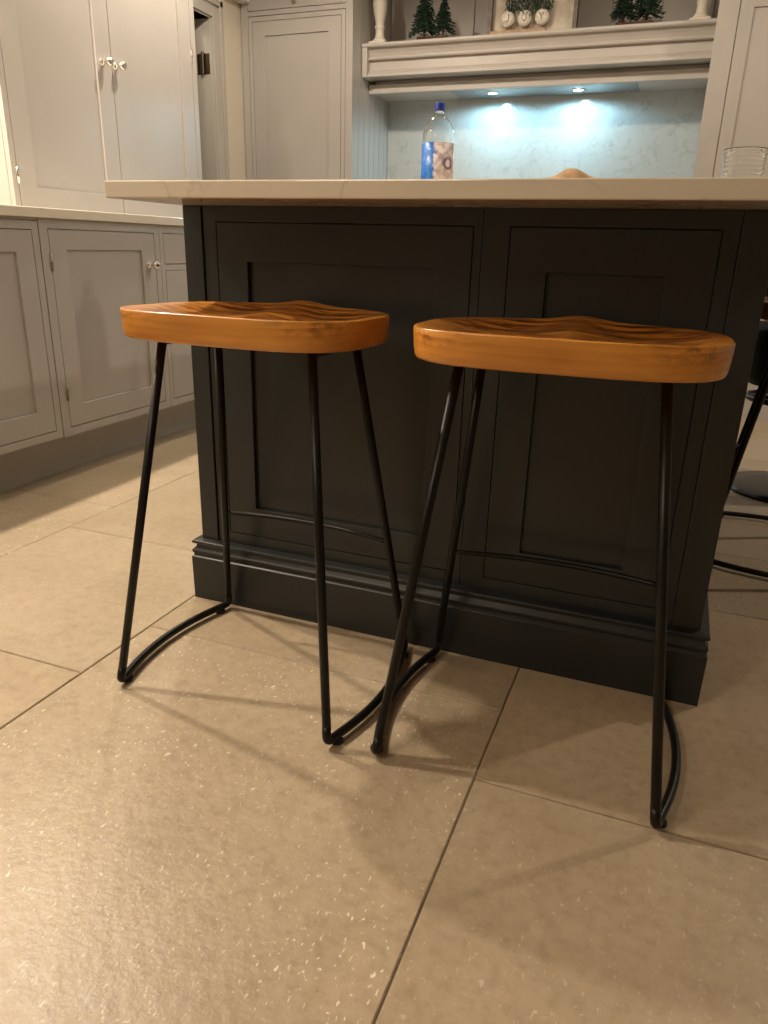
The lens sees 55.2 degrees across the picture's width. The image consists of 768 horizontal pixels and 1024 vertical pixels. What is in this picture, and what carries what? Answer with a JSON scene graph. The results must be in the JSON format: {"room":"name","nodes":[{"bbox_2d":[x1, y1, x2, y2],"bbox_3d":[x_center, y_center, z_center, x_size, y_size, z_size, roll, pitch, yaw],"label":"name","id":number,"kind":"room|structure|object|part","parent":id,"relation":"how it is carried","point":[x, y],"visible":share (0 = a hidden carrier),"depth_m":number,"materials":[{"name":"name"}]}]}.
{"room":"kitchen","nodes":[
{"label":"kitchen","id":0,"kind":"room"},
{"bbox_2d":[194,0,246,179],"bbox_3d":[-2.058,-1.119,1.765,0.120,2.420,7.490,9,21,20],"label":"wall","id":1,"kind":"structure","parent":0,"point":[234,89],"depth_m":4.29,"materials":[{"name":"paint"}]},
{"bbox_2d":[197,51,209,74],"bbox_3d":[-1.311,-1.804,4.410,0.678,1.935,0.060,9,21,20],"label":"door hinge","id":2,"kind":"structure","parent":1,"relation":"in","point":[203,61],"depth_m":4.07,"materials":[{"name":"paint"}]},
{"bbox_2d":[193,0,229,179],"bbox_3d":[-1.157,-1.694,3.975,0.148,2.050,0.975,9,21,20],"label":"trim","id":3,"kind":"structure","parent":1,"relation":"attached to","point":[209,33],"depth_m":4.13,"materials":[{"name":"paint"}]},
{"bbox_2d":[234,0,249,3],"bbox_3d":[-0.843,-3.017,4.028,0.070,0.320,0.280,9,21,20],"label":"trim","id":4,"kind":"structure","parent":1,"relation":"attached to","point":[237,1],"depth_m":4.17,"materials":[{"name":"paint"}]},
{"bbox_2d":[0,418,767,1023],"bbox_3d":[0.397,0.437,1.296,6.800,0.060,7.700,9,21,20],"label":"floor","id":5,"kind":"structure","parent":0,"point":[183,841],"depth_m":1.12,"materials":[{"name":"tile"}]},
{"bbox_2d":[0,400,195,492],"bbox_3d":[-1.429,-0.141,2.449,0.278,0.150,2.950,9,21,20],"label":"kickboard","id":6,"kind":"object","parent":5,"relation":"on","point":[24,466],"visible":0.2,"depth_m":2.79,"materials":[{"name":"paint"}]},
{"bbox_2d":[0,216,63,454],"bbox_3d":[-1.528,-0.549,2.289,0.643,0.717,0.628,9,21,20],"label":"base cabinet","id":7,"kind":"object","parent":6,"relation":"on","point":[30,414],"visible":1,"depth_m":2.36,"materials":[{"name":"paint"}]},
{"bbox_3d":[-1.229,-0.837,2.064,0.021,0.007,0.628,9,21,20],"label":"rail","id":8,"kind":"part","parent":7,"relation":"part of","materials":[{"name":"paint"}]},
{"bbox_2d":[0,204,183,225],"bbox_3d":[-1.495,-0.922,2.220,0.679,0.031,2.980,9,21,20],"label":"countertop","id":9,"kind":"structure","parent":7,"relation":"on","point":[5,210],"depth_m":2.50,"materials":[{"name":"white stone"}]},
{"bbox_2d":[0,0,201,217],"bbox_3d":[-1.222,-1.947,2.974,0.378,1.399,1.170,9,21,20],"label":"upper cabinet","id":10,"kind":"object","parent":9,"relation":"on","point":[93,92],"visible":0.83,"depth_m":2.92,"materials":[{"name":"paint"}]},
{"bbox_3d":[-1.207,-1.806,2.694,0.020,1.309,0.551,9,21,20],"label":"door","id":11,"kind":"part","parent":10,"relation":"part of","materials":[{"name":"paint"}]},
{"bbox_3d":[-1.095,-1.784,2.909,0.050,0.036,0.036,9,21,20],"label":"knob","id":12,"kind":"part","parent":10,"relation":"part of","materials":[{"name":"silver metal"}]},
{"bbox_3d":[-1.067,-1.807,2.976,0.050,0.036,0.036,9,21,20],"label":"knob","id":13,"kind":"part","parent":10,"relation":"part of","materials":[{"name":"silver metal"}]},
{"bbox_3d":[-1.004,-1.976,3.183,0.020,1.309,0.554,9,21,20],"label":"door","id":14,"kind":"part","parent":10,"relation":"part of","materials":[{"name":"paint"}]},
{"bbox_2d":[32,218,170,436],"bbox_3d":[-1.278,-0.735,2.825,0.694,0.717,0.605,9,21,20],"label":"base cabinet","id":15,"kind":"object","parent":6,"relation":"on","point":[92,270],"visible":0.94,"depth_m":2.67,"materials":[{"name":"paint"}]},
{"bbox_3d":[-0.889,-0.958,2.848,0.050,0.036,0.036,9,21,20],"label":"knob","id":16,"kind":"part","parent":15,"relation":"part of","materials":[{"name":"silver metal"}]},
{"bbox_2d":[158,225,193,405],"bbox_3d":[-1.071,-0.923,3.362,0.665,0.717,0.602,9,21,20],"label":"base cabinet","id":17,"kind":"object","parent":6,"relation":"on","point":[171,238],"visible":0.14,"depth_m":3.05,"materials":[{"name":"paint"}]},
{"bbox_3d":[-0.785,-1.133,3.167,0.020,0.113,0.544,9,21,20],"label":"drawer","id":18,"kind":"part","parent":17,"relation":"part of","materials":[{"name":"paint"}]},
{"bbox_3d":[-0.791,-0.941,3.236,0.020,0.240,0.544,9,21,20],"label":"drawer","id":19,"kind":"part","parent":17,"relation":"part of","materials":[{"name":"paint"}]},
{"bbox_3d":[-0.798,-0.686,3.328,0.020,0.248,0.544,9,21,20],"label":"drawer","id":20,"kind":"part","parent":17,"relation":"part of","materials":[{"name":"paint"}]},
{"bbox_2d":[117,300,408,744],"bbox_3d":[-0.222,-0.018,1.373,0.520,0.711,0.375,10,21,21],"label":"bar stool","id":21,"kind":"object","parent":5,"relation":"on","point":[314,329],"visible":0.97,"depth_m":1.26,"materials":[{"name":"brown wood"}]},
{"bbox_3d":[-0.439,0.002,1.330,0.137,0.617,0.015,-9,23,-28],"label":"leg","id":22,"kind":"part","parent":21,"relation":"part of","materials":[{"name":"black metal"}]},
{"bbox_3d":[-0.339,-0.076,1.553,0.015,0.617,0.137,-4,21,-15],"label":"leg","id":23,"kind":"part","parent":21,"relation":"part of","materials":[{"name":"black metal"}]},
{"bbox_3d":[-0.213,-0.328,1.262,0.445,0.053,0.320,10,21,21],"label":"seat","id":24,"kind":"part","parent":21,"relation":"part of","materials":[{"name":"brown wood"}]},
{"bbox_3d":[-0.105,0.058,1.200,0.015,0.617,0.137,-4,21,-15],"label":"leg","id":25,"kind":"part","parent":21,"relation":"part of","materials":[{"name":"black metal"}]},
{"bbox_3d":[-0.005,-0.020,1.423,0.137,0.617,0.015,-9,23,-28],"label":"leg","id":26,"kind":"part","parent":21,"relation":"part of","materials":[{"name":"black metal"}]},
{"bbox_2d":[241,0,391,179],"bbox_3d":[-0.421,-2.103,4.638,0.706,2.410,0.640,9,21,20],"label":"tall cabinet","id":27,"kind":"object","parent":5,"relation":"on","point":[310,112],"visible":0.34,"depth_m":4.26,"materials":[{"name":"paint"}]},
{"bbox_3d":[-0.487,-2.982,4.064,0.613,0.326,0.020,9,21,20],"label":"door","id":28,"kind":"part","parent":27,"relation":"part of","materials":[{"name":"paint"}]},
{"bbox_3d":[-0.517,-1.913,4.450,0.613,1.889,0.023,9,21,20],"label":"door","id":29,"kind":"part","parent":27,"relation":"part of","materials":[{"name":"paint"}]},
{"bbox_2d":[182,205,767,705],"bbox_3d":[0.359,-0.358,2.113,1.138,0.880,1.522,9,21,20],"label":"kitchen island","id":30,"kind":"object","parent":5,"relation":"on","point":[563,468],"visible":0.93,"depth_m":1.43,"materials":[{"name":"paint"}]},
{"bbox_3d":[-0.392,-0.263,1.643,0.044,0.780,0.050,9,21,20],"label":"corner post","id":31,"kind":"part","parent":30,"relation":"part of","materials":[{"name":"paint"}]},
{"bbox_3d":[-0.102,-0.222,1.524,0.584,0.760,0.020,9,21,20],"label":"frame","id":32,"kind":"part","parent":30,"relation":"part of","materials":[{"name":"paint"}]},
{"bbox_3d":[-0.095,-0.234,1.516,0.535,0.671,0.019,9,21,20],"label":"panel","id":33,"kind":"part","parent":30,"relation":"part of","materials":[{"name":"paint"}]},
{"bbox_2d":[104,177,767,210],"bbox_3d":[0.480,-0.744,1.853,1.405,0.028,1.776,9,21,20],"label":"island countertop","id":34,"kind":"structure","parent":30,"relation":"on","point":[688,193],"depth_m":1.12,"materials":[{"name":"white stone"}]},
{"bbox_2d":[421,102,454,178],"bbox_3d":[0.168,-1.100,2.299,0.101,0.318,0.101,9,21,20],"label":"water bottle","id":35,"kind":"object","parent":34,"relation":"on","point":[437,158],"visible":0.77,"depth_m":2.25,"materials":[{"name":"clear plastic"}]},
{"bbox_2d":[548,168,593,177],"bbox_3d":[0.507,-0.909,2.088,0.300,0.124,0.150,9,21,20],"label":"bread loaf","id":36,"kind":"object","parent":34,"relation":"on","point":[571,172],"visible":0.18,"depth_m":2.03,"materials":[{"name":"brown food"}]},
{"bbox_2d":[721,147,767,176],"bbox_3d":[0.756,-0.705,1.556,0.087,0.114,0.087,9,21,20],"label":"glass tumbler","id":37,"kind":"object","parent":34,"relation":"on","point":[738,161],"visible":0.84,"depth_m":1.51,"materials":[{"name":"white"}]},
{"bbox_3d":[0.364,-0.149,1.356,0.417,0.760,0.020,9,21,20],"label":"frame","id":38,"kind":"part","parent":30,"relation":"part of","materials":[{"name":"paint"}]},
{"bbox_3d":[0.375,-0.160,1.347,0.340,0.671,0.019,9,21,20],"label":"panel","id":39,"kind":"part","parent":30,"relation":"part of","materials":[{"name":"paint"}]},
{"bbox_3d":[0.587,-0.108,1.291,0.051,0.780,0.050,9,21,20],"label":"corner post","id":40,"kind":"part","parent":30,"relation":"part of","materials":[{"name":"paint"}]},
{"bbox_2d":[370,316,735,828],"bbox_3d":[0.266,0.057,1.203,0.520,0.711,0.375,9,21,19],"label":"bar stool","id":41,"kind":"object","parent":5,"relation":"on","point":[574,346],"visible":1,"depth_m":1.05,"materials":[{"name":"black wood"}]},
{"bbox_3d":[0.051,0.080,1.151,0.137,0.617,0.015,-10,23,-30],"label":"leg","id":42,"kind":"part","parent":41,"relation":"part of","materials":[{"name":"black metal"}]},
{"bbox_3d":[0.140,0.001,1.377,0.015,0.617,0.137,-5,21,-17],"label":"leg","id":43,"kind":"part","parent":41,"relation":"part of","materials":[{"name":"black metal"}]},
{"bbox_3d":[0.274,-0.253,1.091,0.445,0.053,0.320,9,21,19],"label":"seat","id":44,"kind":"part","parent":41,"relation":"part of","materials":[{"name":"brown wood"}]},
{"bbox_3d":[0.391,0.131,1.035,0.015,0.617,0.137,-5,21,-17],"label":"leg","id":45,"kind":"part","parent":41,"relation":"part of","materials":[{"name":"black metal"}]},
{"bbox_2d":[693,0,767,420],"bbox_3d":[2.421,-1.665,3.641,1.658,2.410,0.588,9,21,20],"label":"tall cabinet","id":46,"kind":"object","parent":5,"relation":"on","point":[735,109],"visible":0.3,"depth_m":3.50,"materials":[{"name":"paint"}]},
{"bbox_3d":[1.947,-1.607,3.534,0.677,2.045,0.020,9,21,20],"label":"door","id":47,"kind":"part","parent":46,"relation":"part of","materials":[{"name":"paint"}]},
{"bbox_2d":[713,297,767,577],"bbox_3d":[1.159,-0.225,2.054,0.375,0.711,0.520,11,22,25],"label":"bar stool","id":48,"kind":"object","parent":5,"relation":"on","point":[762,390],"visible":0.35,"depth_m":1.98,"materials":[{"name":"black metal"}]},
{"bbox_3d":[0.962,-0.185,1.958,0.137,0.617,0.015,-2,20,-11],"label":"leg","id":49,"kind":"part","parent":48,"relation":"part of","materials":[{"name":"black metal"}]},
{"bbox_3d":[1.126,-0.291,2.263,0.015,0.617,0.137,-8,22,-24],"label":"leg","id":50,"kind":"part","parent":48,"relation":"part of","materials":[{"name":"black metal"}]},
{"bbox_3d":[1.167,-0.534,1.942,0.320,0.053,0.445,11,22,25],"label":"seat","id":51,"kind":"part","parent":48,"relation":"part of","materials":[{"name":"brown wood"}]},
{"bbox_2d":[731,284,767,502],"bbox_3d":[1.516,-0.457,2.596,0.491,0.800,0.452,9,21,20],"label":"stool","id":52,"kind":"object","parent":5,"relation":"on","point":[750,484],"visible":0.51,"depth_m":2.63,"materials":[{"name":"black metal"}]},
{"bbox_3d":[1.518,-0.540,2.566,0.490,0.205,0.450,9,21,20],"label":"seat","id":53,"kind":"part","parent":52,"relation":"part of","materials":[{"name":"black"}]},
{"bbox_2d":[391,0,715,26],"bbox_3d":[2.086,-1.848,4.109,5.810,2.420,0.100,9,21,20],"label":"wall","id":54,"kind":"structure","parent":0,"point":[663,0],"depth_m":4.06,"materials":[{"name":"paint"}]},
{"bbox_2d":[369,67,709,101],"bbox_3d":[0.837,-2.405,4.164,1.862,0.048,0.328,9,21,20],"label":"extractor hood","id":55,"kind":"object","parent":54,"relation":"attached to","point":[690,78],"visible":0.94,"depth_m":4.06,"materials":[{"name":"paint"}]},
{"bbox_2d":[487,91,498,94],"bbox_3d":[0.627,-2.411,4.228,0.068,0.005,0.068,-13,24,-34],"label":"spotlight","id":56,"kind":"object","parent":55,"relation":"on","point":[488,92],"depth_m":4.21,"materials":[{"name":"white"}]},
{"bbox_3d":[0.902,-2.389,4.167,1.030,0.008,0.250,9,21,20],"label":"filter plate","id":57,"kind":"part","parent":55,"relation":"part of","materials":[{"name":"silver metal"}]},
{"bbox_2d":[572,88,584,90],"bbox_3d":[1.079,-2.345,4.080,0.068,0.005,0.068,-2,20,-11],"label":"spotlight","id":58,"kind":"object","parent":55,"relation":"on","point":[573,89],"depth_m":4.07,"materials":[{"name":"white"}]},
{"bbox_2d":[362,18,716,84],"bbox_3d":[0.819,-2.498,4.073,1.862,0.186,0.444,9,21,20],"label":"mantel shelf","id":59,"kind":"object","parent":54,"relation":"attached to","point":[682,44],"visible":0.69,"depth_m":3.89,"materials":[{"name":"paint"}]},
{"bbox_2d":[369,0,387,42],"bbox_3d":[-0.021,-2.853,4.165,0.100,0.376,0.100,9,21,20],"label":"candlestick","id":60,"kind":"object","parent":59,"relation":"on","point":[380,7],"visible":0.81,"depth_m":4.16,"materials":[{"name":"white ceramic"}]},
{"bbox_2d":[408,0,456,39],"bbox_3d":[0.257,-2.738,4.041,0.293,0.258,0.202,9,21,20],"label":"tree ornament","id":61,"kind":"object","parent":59,"relation":"on","point":[423,22],"visible":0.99,"depth_m":4.03,"materials":[{"name":"green plant"}]},
{"bbox_2d":[487,0,579,33],"bbox_3d":[0.792,-2.696,3.903,0.480,0.300,0.075,9,21,20],"label":"ornament","id":62,"kind":"object","parent":59,"relation":"on","point":[504,16],"visible":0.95,"depth_m":3.91,"materials":[{"name":"grey wood"}]},
{"bbox_2d":[505,0,553,17],"bbox_3d":[0.770,-2.703,3.900,0.264,0.148,0.058,9,21,20],"label":"greenery","id":63,"kind":"object","parent":62,"relation":"on","point":[513,8],"depth_m":3.91,"materials":[{"name":"green plant"}]},
{"bbox_3d":[0.821,-2.575,4.045,1.862,0.022,0.444,9,21,20],"label":"shelf","id":64,"kind":"part","parent":59,"relation":"part of","materials":[{"name":"paint"}]},
{"bbox_3d":[0.791,-2.506,3.967,1.844,0.062,0.190,9,21,20],"label":"cornice","id":65,"kind":"part","parent":59,"relation":"part of","materials":[{"name":"paint"}]},
{"bbox_2d":[610,0,664,24],"bbox_3d":[1.279,-2.578,3.675,0.278,0.258,0.196,9,21,20],"label":"tree ornament","id":66,"kind":"object","parent":59,"relation":"on","point":[644,7],"visible":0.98,"depth_m":3.69,"materials":[{"name":"green plastic"}]},
{"bbox_2d":[689,0,710,19],"bbox_3d":[1.575,-2.602,3.592,0.100,0.376,0.100,9,21,20],"label":"candlestick","id":67,"kind":"object","parent":59,"relation":"on","point":[701,11],"visible":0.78,"depth_m":3.61,"materials":[{"name":"white paint"}]},
{"bbox_3d":[1.575,-2.612,3.588,0.088,0.354,0.088,9,21,20],"label":"stem","id":68,"kind":"part","parent":67,"relation":"part of","materials":[{"name":"white paint"}]},
{"bbox_2d":[387,88,705,178],"bbox_3d":[0.877,-1.676,4.601,1.858,1.700,0.019,9,21,20],"label":"backsplash","id":69,"kind":"structure","parent":54,"relation":"attached to","point":[651,133],"depth_m":4.33,"materials":[{"name":"stone"}]}
]}

